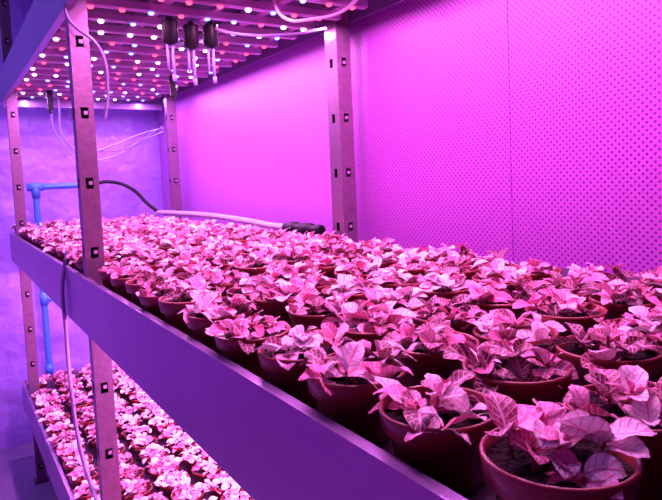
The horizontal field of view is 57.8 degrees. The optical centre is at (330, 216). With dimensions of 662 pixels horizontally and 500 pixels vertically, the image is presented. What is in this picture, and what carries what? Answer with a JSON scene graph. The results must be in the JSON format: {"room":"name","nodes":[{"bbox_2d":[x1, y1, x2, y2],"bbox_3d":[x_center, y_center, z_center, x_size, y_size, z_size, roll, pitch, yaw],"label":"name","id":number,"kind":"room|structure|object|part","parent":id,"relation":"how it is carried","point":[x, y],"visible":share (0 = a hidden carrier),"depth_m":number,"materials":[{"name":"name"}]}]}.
{"room":"indoor vertical farm","nodes":[
{"label":"indoor vertical farm","id":0,"kind":"room"},
{"bbox_2d":[0,442,57,499],"bbox_3d":[-0.539,1.592,1.243,2.800,0.100,5.960,-5,5,-33],"label":"floor","id":1,"kind":"structure","parent":0,"point":[17,463],"depth_m":3.33,"materials":[{"name":"concrete"}]},
{"bbox_2d":[26,182,77,375],"bbox_3d":[-1.609,0.599,3.704,0.370,1.629,0.048,-5,5,-33],"label":"pipe","id":2,"kind":"object","parent":1,"relation":"on","point":[35,188],"visible":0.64,"depth_m":3.61,"materials":[{"name":"blue plastic"}]},
{"bbox_2d":[99,180,157,211],"bbox_3d":[-1.296,-0.127,3.799,0.410,0.224,0.080,-3,4,-6],"label":"supply hose","id":3,"kind":"object","parent":2,"relation":"attached to","point":[135,191],"visible":0.88,"depth_m":3.81,"materials":[{"name":"black plastic"}]},
{"bbox_2d":[0,0,639,499],"bbox_3d":[-0.275,0.172,1.874,0.934,2.620,4.330,-5,5,-33],"label":"rack","id":4,"kind":"object","parent":1,"relation":"on","point":[272,444],"visible":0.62,"depth_m":1.73,"materials":[{"name":"metal"}]},
{"bbox_3d":[-1.644,0.139,3.200,0.073,2.620,0.069,-5,5,-33],"label":"post","id":5,"kind":"part","parent":4,"relation":"part of","materials":[{"name":"metal"}]},
{"bbox_3d":[-0.656,0.203,1.673,0.073,2.620,0.069,-5,5,-33],"label":"post","id":6,"kind":"part","parent":4,"relation":"part of","materials":[{"name":"metal"}]},
{"bbox_2d":[21,367,252,499],"bbox_3d":[-0.234,1.076,1.937,0.932,0.162,4.330,-5,5,-33],"label":"tray","id":7,"kind":"object","parent":4,"relation":"on","point":[63,489],"depth_m":2.67,"materials":[{"name":"metal"}]},
{"bbox_2d":[27,361,251,499],"bbox_3d":[-0.413,0.975,2.076,0.830,0.117,3.733,-5,5,-33],"label":"plants","id":8,"kind":"object","parent":4,"relation":"in","point":[163,469],"visible":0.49,"depth_m":2.49,"materials":[{"name":"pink plant"}]},
{"bbox_3d":[-0.943,0.074,3.687,0.081,2.620,0.069,-5,5,-33],"label":"post","id":9,"kind":"part","parent":4,"relation":"part of","materials":[{"name":"metal"}]},
{"bbox_2d":[161,16,218,84],"bbox_3d":[-0.438,-0.519,1.888,0.184,0.205,0.048,-6,5,-37],"label":"connectors","id":10,"kind":"object","parent":4,"relation":"hanging from","point":[169,25],"visible":1,"depth_m":1.87,"materials":[{"name":"black plastic"}]},
{"bbox_2d":[0,0,404,109],"bbox_3d":[-0.310,-0.663,1.816,0.932,0.162,4.330,-5,5,-33],"label":"tray","id":11,"kind":"object","parent":4,"relation":"on","point":[34,72],"depth_m":2.30,"materials":[{"name":"metal"}]},
{"bbox_2d":[51,0,356,499],"bbox_3d":[-0.832,0.040,2.633,0.888,1.436,2.606,-5,5,-33],"label":"cables","id":12,"kind":"object","parent":4,"relation":"attached to","point":[62,281],"visible":0.8,"depth_m":1.86,"materials":[{"name":"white plastic"}]},
{"bbox_2d":[156,210,282,229],"bbox_3d":[-0.640,0.001,3.102,0.033,0.049,1.680,-5,5,-33],"label":"irrigation hose","id":13,"kind":"object","parent":4,"relation":"attached to","point":[265,224],"visible":0.92,"depth_m":2.88,"materials":[{"name":"grey plastic"}]},
{"bbox_2d":[282,221,325,234],"bbox_3d":[-0.085,0.041,2.250,0.049,0.045,0.319,-5,5,-33],"label":"valve","id":14,"kind":"object","parent":13,"relation":"attached to","point":[303,227],"visible":0.74,"depth_m":2.23,"materials":[{"name":"black plastic"}]},
{"bbox_2d":[9,232,639,499],"bbox_3d":[-0.272,0.209,1.877,0.932,0.162,4.330,-5,5,-33],"label":"tray","id":15,"kind":"object","parent":4,"relation":"on","point":[272,444],"depth_m":0.80,"materials":[{"name":"metal"}]},
{"bbox_2d":[12,213,661,499],"bbox_3d":[-0.341,0.117,1.848,0.839,0.114,4.130,-5,5,-33],"label":"plants","id":16,"kind":"object","parent":4,"relation":"in","point":[434,353],"visible":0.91,"depth_m":0.77,"materials":[{"name":"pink plant"}]},
{"bbox_3d":[0.054,0.138,2.147,0.081,2.620,0.099,-5,5,-33],"label":"post","id":17,"kind":"part","parent":4,"relation":"part of","materials":[{"name":"metal"}]},
{"bbox_2d":[0,0,163,449],"bbox_3d":[-2.198,-0.055,3.593,2.800,3.000,0.100,-5,5,-33],"label":"wall","id":18,"kind":"structure","parent":0,"point":[45,160],"depth_m":3.80,"materials":[{"name":"white paint"}]},
{"bbox_2d":[157,0,661,276],"bbox_3d":[0.425,-0.044,1.799,0.100,3.000,5.760,-5,5,-33],"label":"wall","id":19,"kind":"structure","parent":0,"point":[532,129],"depth_m":1.72,"materials":[{"name":"paint"}]}
]}

